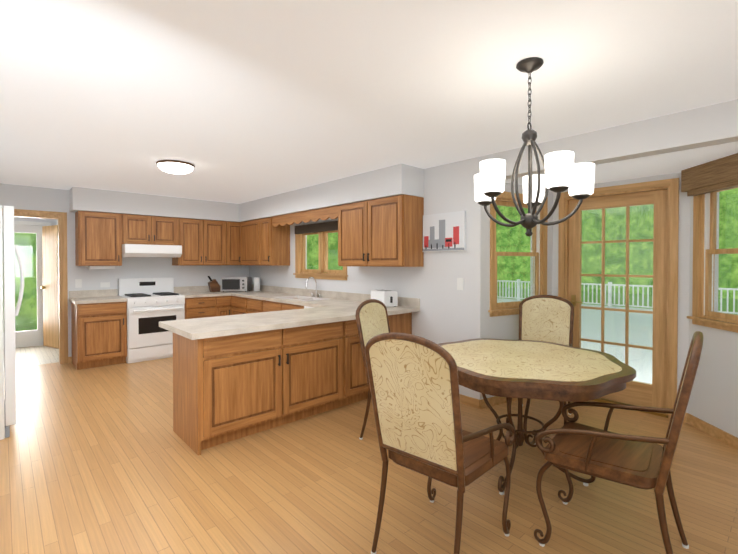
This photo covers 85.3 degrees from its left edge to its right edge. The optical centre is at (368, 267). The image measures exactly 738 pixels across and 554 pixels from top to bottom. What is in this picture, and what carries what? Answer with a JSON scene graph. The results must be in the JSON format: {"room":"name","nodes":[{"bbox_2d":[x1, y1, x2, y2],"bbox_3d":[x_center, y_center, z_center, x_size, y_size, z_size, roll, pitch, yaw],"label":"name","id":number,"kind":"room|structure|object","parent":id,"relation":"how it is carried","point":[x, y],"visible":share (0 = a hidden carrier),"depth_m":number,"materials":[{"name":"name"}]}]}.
{"room":"kitchen","nodes":[
{"label":"kitchen","id":0,"kind":"room"},
{"bbox_2d":[2,216,56,225],"bbox_3d":[-6.011,0.114,6.569,1.700,2.440,0.150,-1,1,-43],"label":"wall","id":1,"kind":"structure","parent":0,"point":[53,221],"depth_m":6.79,"materials":[{"name":"white paint"}]},
{"bbox_2d":[3,221,50,347],"bbox_3d":[-5.895,0.278,6.607,1.020,2.110,0.105,-1,1,-43],"label":"glass door","id":2,"kind":"structure","parent":1,"relation":"attached to","point":[27,338],"depth_m":6.82,"materials":[{"name":"white paint"}]},
{"bbox_2d":[0,183,248,356],"bbox_3d":[-3.892,0.120,6.071,4.650,2.440,0.150,-1,1,-43],"label":"wall","id":3,"kind":"structure","parent":0,"point":[34,198],"depth_m":5.85,"materials":[{"name":"white paint"}]},
{"bbox_2d":[2,208,67,363],"bbox_3d":[-4.641,0.288,5.373,0.940,2.120,0.168,-1,1,-43],"label":"trim","id":4,"kind":"structure","parent":3,"relation":"attached to","point":[61,217],"depth_m":5.60,"materials":[{"name":"brown wood"}]},
{"bbox_2d":[75,279,81,287],"bbox_3d":[-4.153,0.224,5.725,0.075,0.120,0.007,-1,1,-43],"label":"electrical outlet plate","id":5,"kind":"object","parent":3,"relation":"attached to","point":[78,283],"depth_m":5.72,"materials":[{"name":"white paint"}]},
{"bbox_2d":[75,211,128,265],"bbox_3d":[-3.848,-0.407,5.766,0.582,0.755,0.330,-1,1,-43],"label":"upper cabinet","id":6,"kind":"object","parent":3,"relation":"attached to","point":[100,237],"depth_m":5.62,"materials":[{"name":"brown wood"}]},
{"bbox_2d":[100,282,109,287],"bbox_3d":[-3.915,0.253,5.943,0.120,0.075,0.007,-1,1,-43],"label":"electrical outlet plate","id":7,"kind":"object","parent":3,"relation":"attached to","point":[102,284],"depth_m":5.93,"materials":[{"name":"white paint"}]},
{"bbox_2d":[129,214,156,244],"bbox_3d":[-3.521,-0.567,6.065,0.448,0.442,0.330,-1,1,-43],"label":"upper cabinet","id":8,"kind":"object","parent":3,"relation":"attached to","point":[142,228],"depth_m":5.98,"materials":[{"name":"brown wood"}]},
{"bbox_2d":[69,286,220,297],"bbox_3d":[-3.239,0.365,6.555,2.693,0.100,0.019,-1,1,-43],"label":"backsplash","id":9,"kind":"structure","parent":3,"relation":"attached to","point":[187,289],"depth_m":5.91,"materials":[{"name":"beige stone"}]},
{"bbox_2d":[157,216,180,245],"bbox_3d":[-3.283,-0.570,6.283,0.448,0.442,0.330,-1,1,-43],"label":"upper cabinet","id":10,"kind":"object","parent":3,"relation":"attached to","point":[168,229],"depth_m":6.22,"materials":[{"name":"brown wood"}]},
{"bbox_2d":[172,218,208,265],"bbox_3d":[-2.979,-0.416,6.564,0.516,0.755,0.330,-1,1,-43],"label":"upper cabinet","id":11,"kind":"object","parent":3,"relation":"attached to","point":[194,232],"depth_m":6.48,"materials":[{"name":"brown wood"}]},
{"bbox_2d":[122,244,181,257],"bbox_3d":[-3.345,-0.249,6.118,0.768,0.188,0.506,-1,1,-43],"label":"range hood","id":12,"kind":"object","parent":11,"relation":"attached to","point":[147,251],"visible":0.94,"depth_m":5.93,"materials":[{"name":"white metal"}]},
{"bbox_2d":[209,220,220,264],"bbox_3d":[-2.691,-0.419,6.828,0.516,0.755,0.330,-1,1,-43],"label":"upper cabinet","id":13,"kind":"object","parent":3,"relation":"attached to","point":[214,226],"depth_m":6.71,"materials":[{"name":"brown wood"}]},
{"bbox_2d":[221,221,240,264],"bbox_3d":[-2.347,-0.423,7.110,0.652,0.755,0.380,-1,1,-43],"label":"upper cabinet","id":14,"kind":"object","parent":3,"relation":"attached to","point":[230,231],"depth_m":6.90,"materials":[{"name":"brown wood"}]},
{"bbox_2d":[69,187,236,221],"bbox_3d":[-3.244,-0.948,6.307,2.340,0.310,0.360,-1,1,-43],"label":"soffit","id":15,"kind":"structure","parent":0,"point":[80,199],"depth_m":6.00,"materials":[{"name":"white paint"}]},
{"bbox_2d":[237,163,423,221],"bbox_3d":[-0.951,-0.942,5.805,0.360,0.310,4.200,-1,1,-43],"label":"soffit","id":16,"kind":"structure","parent":0,"point":[397,179],"depth_m":4.85,"materials":[{"name":"white paint"}]},
{"bbox_2d":[0,345,737,553],"bbox_3d":[-0.615,1.403,3.291,5.700,0.060,12.300,-1,1,-43],"label":"floor","id":17,"kind":"structure","parent":0,"point":[107,459],"depth_m":2.51,"materials":[{"name":"brown wood"}]},
{"bbox_2d":[0,205,23,439],"bbox_3d":[-3.441,0.437,3.340,0.857,1.870,0.910,-1,1,-43],"label":"refrigerator","id":18,"kind":"object","parent":17,"relation":"on","point":[9,249],"visible":1,"depth_m":3.22,"materials":[{"name":"white metal"}]},
{"bbox_2d":[71,302,126,369],"bbox_3d":[-3.795,0.907,5.631,0.566,0.876,0.624,-1,1,-43],"label":"base cabinet","id":19,"kind":"object","parent":17,"relation":"on","point":[98,329],"depth_m":5.40,"materials":[{"name":"brown wood"}]},
{"bbox_2d":[69,294,126,305],"bbox_3d":[-3.806,0.447,5.620,0.591,0.042,0.632,-1,1,-43],"label":"countertop","id":20,"kind":"structure","parent":19,"relation":"on","point":[112,297],"depth_m":5.48,"materials":[{"name":"beige stone"}]},
{"bbox_2d":[118,277,184,363],"bbox_3d":[-3.277,0.752,6.056,0.764,1.175,0.691,-1,1,-43],"label":"stove","id":21,"kind":"object","parent":17,"relation":"on","point":[152,303],"visible":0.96,"depth_m":5.85,"materials":[{"name":"white metal"}]},
{"bbox_2d":[184,294,216,317],"bbox_3d":[-2.816,0.897,6.530,0.543,0.876,0.624,-1,1,-43],"label":"base cabinet","id":22,"kind":"object","parent":17,"relation":"on","point":[206,307],"depth_m":6.28,"materials":[{"name":"brown wood"}]},
{"bbox_2d":[181,290,244,297],"bbox_3d":[-2.522,0.433,6.798,1.347,0.042,0.632,-1,1,-43],"label":"countertop","id":23,"kind":"structure","parent":22,"relation":"on","point":[196,293],"depth_m":6.49,"materials":[{"name":"beige stone"}]},
{"bbox_2d":[208,276,219,291],"bbox_3d":[-2.645,0.274,6.816,0.188,0.275,0.090,-1,1,-43],"label":"knife block","id":24,"kind":"object","parent":23,"relation":"on","point":[213,285],"visible":0.94,"depth_m":6.78,"materials":[{"name":"brown wood"}]},
{"bbox_2d":[221,277,251,291],"bbox_3d":[-2.303,0.285,6.949,0.440,0.250,0.317,0,1,-1],"label":"toaster oven","id":25,"kind":"object","parent":23,"relation":"on","point":[236,284],"visible":0.94,"depth_m":6.82,"materials":[{"name":"silver metal"}]},
{"bbox_2d":[217,294,228,313],"bbox_3d":[-2.554,0.894,6.737,0.270,0.876,0.673,-1,1,-43],"label":"base cabinet","id":26,"kind":"object","parent":17,"relation":"on","point":[222,299],"depth_m":6.51,"materials":[{"name":"brown wood"}]},
{"bbox_2d":[173,326,292,454],"bbox_3d":[-1.163,0.934,3.391,0.754,0.876,0.604,-1,1,-43],"label":"base cabinet","id":27,"kind":"object","parent":17,"relation":"on","point":[252,361],"depth_m":3.15,"materials":[{"name":"brown wood"}]},
{"bbox_2d":[159,302,419,341],"bbox_3d":[-0.603,0.468,3.902,2.437,0.042,0.800,-1,1,-43],"label":"countertop","id":28,"kind":"structure","parent":27,"relation":"on","point":[224,325],"depth_m":3.44,"materials":[{"name":"beige stone"}]},
{"bbox_2d":[371,290,397,306],"bbox_3d":[0.174,0.347,4.562,0.180,0.181,0.295,0,1,-33],"label":"toaster","id":29,"kind":"object","parent":28,"relation":"on","point":[388,298],"visible":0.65,"depth_m":4.47,"materials":[{"name":"white plastic"}]},
{"bbox_2d":[229,294,248,313],"bbox_3d":[-1.857,0.896,6.568,0.683,0.876,0.664,-1,1,-43],"label":"base cabinet","id":30,"kind":"object","parent":17,"relation":"on","point":[237,305],"depth_m":6.40,"materials":[{"name":"brown wood"}]},
{"bbox_2d":[241,290,348,305],"bbox_3d":[-1.127,0.445,5.807,0.632,0.042,2.715,-1,1,-43],"label":"countertop","id":31,"kind":"structure","parent":30,"relation":"on","point":[269,294],"depth_m":5.58,"materials":[{"name":"beige stone"}]},
{"bbox_2d":[254,277,259,291],"bbox_3d":[-1.950,0.289,6.966,0.110,0.240,0.110,-1,1,-43],"label":"canister","id":32,"kind":"object","parent":31,"relation":"on","point":[256,284],"visible":0.98,"depth_m":6.92,"materials":[{"name":"white"}]},
{"bbox_2d":[249,298,256,313],"bbox_3d":[-1.494,0.900,6.211,0.629,0.876,0.647,-1,1,-43],"label":"base cabinet","id":33,"kind":"object","parent":17,"relation":"on","point":[252,301],"depth_m":6.02,"materials":[{"name":"brown wood"}]},
{"bbox_2d":[257,298,276,313],"bbox_3d":[-1.142,0.905,5.828,0.629,0.876,0.687,-1,1,-43],"label":"base cabinet","id":34,"kind":"object","parent":17,"relation":"on","point":[262,303],"depth_m":5.73,"materials":[{"name":"brown wood"}]},
{"bbox_2d":[277,298,316,309],"bbox_3d":[-0.789,0.910,5.443,0.629,0.876,0.614,-1,1,-43],"label":"base cabinet","id":35,"kind":"object","parent":17,"relation":"on","point":[280,305],"depth_m":5.27,"materials":[{"name":"brown wood"}]},
{"bbox_2d":[293,322,352,421],"bbox_3d":[-0.682,0.929,3.832,0.807,0.876,0.604,-1,1,-43],"label":"base cabinet","id":36,"kind":"object","parent":17,"relation":"on","point":[323,354],"depth_m":3.67,"materials":[{"name":"brown wood"}]},
{"bbox_2d":[355,299,390,439],"bbox_3d":[0.275,0.821,3.248,0.653,1.104,0.521,0,1,31],"label":"chair","id":37,"kind":"object","parent":17,"relation":"on","point":[372,319],"visible":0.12,"depth_m":3.30,"materials":[{"name":"brown wood"}]},
{"bbox_2d":[353,314,392,402],"bbox_3d":[-0.230,0.924,4.247,0.713,0.876,0.604,-1,1,-43],"label":"base cabinet","id":38,"kind":"object","parent":17,"relation":"on","point":[360,385],"depth_m":3.97,"materials":[{"name":"brown wood"}]},
{"bbox_2d":[393,314,411,333],"bbox_3d":[0.136,0.920,4.586,0.429,0.876,0.600,-1,1,-43],"label":"base cabinet","id":39,"kind":"object","parent":17,"relation":"on","point":[402,323],"depth_m":4.42,"materials":[{"name":"brown wood"}]},
{"bbox_2d":[365,332,514,553],"bbox_3d":[0.358,0.836,2.000,0.521,1.104,0.652,1,1,40],"label":"chair","id":40,"kind":"object","parent":17,"relation":"on","point":[414,386],"visible":1,"depth_m":1.81,"materials":[{"name":"beige fabric"}]},
{"bbox_2d":[438,338,635,494],"bbox_3d":[1.048,0.995,2.776,1.315,0.767,1.315,-1,1,-43],"label":"dining table","id":41,"kind":"object","parent":17,"relation":"on","point":[520,370],"visible":0.9,"depth_m":2.49,"materials":[{"name":"beige stone"}]},
{"bbox_2d":[506,295,573,423],"bbox_3d":[1.553,0.817,3.616,0.521,1.104,0.653,0,1,31],"label":"chair","id":42,"kind":"object","parent":17,"relation":"on","point":[548,318],"visible":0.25,"depth_m":3.83,"materials":[{"name":"beige fabric"}]},
{"bbox_2d":[534,331,702,553],"bbox_3d":[1.232,0.837,1.990,0.653,1.103,0.521,1,1,39],"label":"chair","id":43,"kind":"object","parent":17,"relation":"on","point":[643,462],"visible":1,"depth_m":1.91,"materials":[{"name":"brown wood"}]},
{"bbox_2d":[0,0,737,203],"bbox_3d":[-0.393,-1.095,2.244,4.650,0.080,10.500,-1,1,-43],"label":"ceiling","id":44,"kind":"structure","parent":0,"point":[237,101],"depth_m":2.28,"materials":[{"name":"white paint"}]},
{"bbox_2d":[156,160,194,173],"bbox_3d":[-2.006,-1.027,4.157,0.366,0.097,0.366,-1,1,-43],"label":"flush ceiling light","id":45,"kind":"object","parent":44,"relation":"attached to","point":[175,167],"visible":1,"depth_m":4.05,"materials":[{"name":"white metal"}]},
{"bbox_2d":[474,57,594,236],"bbox_3d":[0.811,-0.606,2.080,0.597,0.890,0.579,-1,1,-43],"label":"chandelier","id":46,"kind":"object","parent":44,"relation":"hanging from","point":[563,172],"visible":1,"depth_m":2.00,"materials":[{"name":"white glass"}]},
{"bbox_2d":[249,99,737,399],"bbox_3d":[0.264,0.134,4.870,0.150,2.440,7.540,-1,1,-43],"label":"wall","id":47,"kind":"structure","parent":0,"point":[448,312],"depth_m":3.99,"materials":[{"name":"white paint"}]},
{"bbox_2d":[241,219,256,264],"bbox_3d":[-1.872,-0.419,6.826,0.336,0.755,0.820,-1,1,-43],"label":"upper cabinet","id":48,"kind":"object","parent":47,"relation":"attached to","point":[248,228],"depth_m":6.73,"materials":[{"name":"brown wood"}]},
{"bbox_2d":[257,216,292,265],"bbox_3d":[-1.539,-0.415,6.464,0.336,0.755,0.445,-1,1,-43],"label":"upper cabinet","id":49,"kind":"object","parent":47,"relation":"attached to","point":[273,233],"depth_m":6.30,"materials":[{"name":"brown wood"}]},
{"bbox_2d":[293,221,347,279],"bbox_3d":[-0.692,-0.240,5.848,0.190,0.805,1.300,-1,1,-43],"label":"kitchen window","id":50,"kind":"structure","parent":47,"relation":"in","point":[322,231],"depth_m":5.83,"materials":[{"name":"brown wood"}]},
{"bbox_2d":[252,286,419,305],"bbox_3d":[-0.844,0.372,5.951,0.019,0.100,4.147,-1,1,-43],"label":"backsplash","id":51,"kind":"structure","parent":47,"relation":"attached to","point":[276,290],"depth_m":5.57,"materials":[{"name":"beige stone"}]},
{"bbox_2d":[337,202,360,265],"bbox_3d":[-0.062,-0.396,4.855,0.336,0.755,0.613,-1,1,-43],"label":"upper cabinet","id":52,"kind":"object","parent":47,"relation":"attached to","point":[348,215],"depth_m":4.80,"materials":[{"name":"brown wood"}]},
{"bbox_2d":[361,194,423,266],"bbox_3d":[0.267,-0.392,4.495,0.336,0.755,0.612,-1,1,-43],"label":"upper cabinet","id":53,"kind":"object","parent":47,"relation":"attached to","point":[391,227],"depth_m":4.32,"materials":[{"name":"brown wood"}]},
{"bbox_2d":[422,211,465,251],"bbox_3d":[0.773,-0.370,4.171,0.033,0.396,0.542,-1,1,-43],"label":"painting","id":54,"kind":"object","parent":47,"relation":"attached to","point":[444,231],"visible":1,"depth_m":4.14,"materials":[{"name":"white fabric"}]},
{"bbox_2d":[457,278,463,289],"bbox_3d":[0.919,0.164,4.036,0.011,0.120,0.075,-1,1,-43],"label":"switch plate","id":55,"kind":"object","parent":47,"relation":"attached to","point":[460,283],"visible":1,"depth_m":4.03,"materials":[{"name":"white paint"}]},
{"bbox_2d":[459,394,481,408],"bbox_3d":[0.781,1.319,4.200,0.014,0.085,0.889,-1,1,-43],"label":"baseboard","id":56,"kind":"structure","parent":47,"relation":"attached to","point":[466,400],"depth_m":3.95,"materials":[{"name":"brown wood"}]},
{"bbox_2d":[480,183,552,399],"bbox_3d":[1.511,0.227,4.204,1.078,2.270,0.150,0,1,-29],"label":"wall","id":57,"kind":"structure","parent":0,"point":[502,327],"depth_m":3.97,"materials":[{"name":"white paint"}]},
{"bbox_2d":[482,396,523,408],"bbox_3d":[1.561,1.320,4.136,1.050,0.085,0.285,-1,1,-43],"label":"baseboard","id":58,"kind":"structure","parent":57,"relation":"attached to","point":[496,400],"depth_m":3.97,"materials":[{"name":"brown wood"}]},
{"bbox_2d":[488,192,547,316],"bbox_3d":[1.540,-0.143,4.159,0.880,1.240,0.150,0,1,-29],"label":"bay window","id":59,"kind":"structure","parent":57,"relation":"in","point":[538,253],"depth_m":4.15,"materials":[{"name":"brown wood"}]},
{"bbox_2d":[552,172,689,412],"bbox_3d":[2.475,0.229,4.016,0.150,2.270,1.190,-1,1,-43],"label":"wall","id":60,"kind":"structure","parent":0,"point":[683,271],"depth_m":3.57,"materials":[{"name":"white paint"}]},
{"bbox_2d":[558,178,678,418],"bbox_3d":[2.461,0.279,4.010,0.158,2.170,1.040,-1,1,-43],"label":"glass door","id":61,"kind":"structure","parent":60,"relation":"attached to","point":[662,196],"depth_m":3.84,"materials":[{"name":"brown wood"}]},
{"bbox_2d":[505,142,737,187],"bbox_3d":[2.382,-0.889,3.378,1.130,0.080,2.875,-1,1,-43],"label":"ceiling","id":62,"kind":"structure","parent":0,"point":[667,163],"depth_m":3.29,"materials":[{"name":"white paint"}]},
{"bbox_2d":[688,192,737,437],"bbox_3d":[2.865,0.244,2.781,0.150,2.270,1.485,0,1,2],"label":"wall","id":63,"kind":"structure","parent":0,"point":[713,399],"depth_m":3.27,"materials":[{"name":"white paint"}]},
{"bbox_2d":[681,153,737,332],"bbox_3d":[2.790,0.090,2.785,0.200,1.857,1.420,0,1,2],"label":"bay window","id":64,"kind":"structure","parent":63,"relation":"in","point":[703,184],"depth_m":3.34,"materials":[{"name":"brown wood"}]},
{"bbox_2d":[683,413,737,449],"bbox_3d":[2.775,1.336,2.791,1.020,0.085,1.060,-1,1,-43],"label":"baseboard","id":65,"kind":"structure","parent":63,"relation":"attached to","point":[715,432],"depth_m":3.26,"materials":[{"name":"brown wood"}]},
{"bbox_3d":[-4.832,0.115,6.430,0.150,2.440,1.650,-1,1,-43],"label":"wall","id":66,"kind":"structure","parent":0,"visible":0},
{"bbox_2d":[41,225,58,348],"bbox_3d":[-5.307,0.313,6.662,0.226,2.020,0.491,-1,1,-43],"label":"door leaf","id":67,"kind":"structure","parent":66,"relation":"in","point":[49,287],"depth_m":6.65,"materials":[{"name":"brown wood"}]},
{"label":"outside","id":68,"kind":"structure","parent":0,"visible":0},
{"bbox_2d":[497,298,652,383],"bbox_3d":[5.820,1.677,10.557,13.598,0.120,24.000,-1,1,-43],"label":"deck","id":69,"kind":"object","parent":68,"point":[639,354],"depth_m":9.89,"materials":[{"name":"white wood"}]},
{"bbox_2d":[497,279,737,313],"bbox_3d":[10.628,1.075,14.923,0.120,0.980,24.060,-1,1,-43],"label":"railing","id":70,"kind":"object","parent":69,"relation":"on","point":[518,281],"depth_m":15.96,"materials":[{"name":"white paint"}]},
{"bbox_2d":[497,287,737,314],"bbox_3d":[11.601,1.899,13.762,27.950,0.500,32.900,-1,1,-43],"label":"railing","id":71,"kind":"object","parent":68,"point":[724,303],"depth_m":23.18,"materials":[{"name":"green"}]},
{"bbox_2d":[3,188,737,330],"bbox_3d":[4.976,-9.234,12.233,40.200,23.000,72.200,-1,1,-43],"label":"trees","id":72,"kind":"object","parent":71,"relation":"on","point":[507,273],"depth_m":27.23,"materials":[{"name":"green plant"}]}
]}

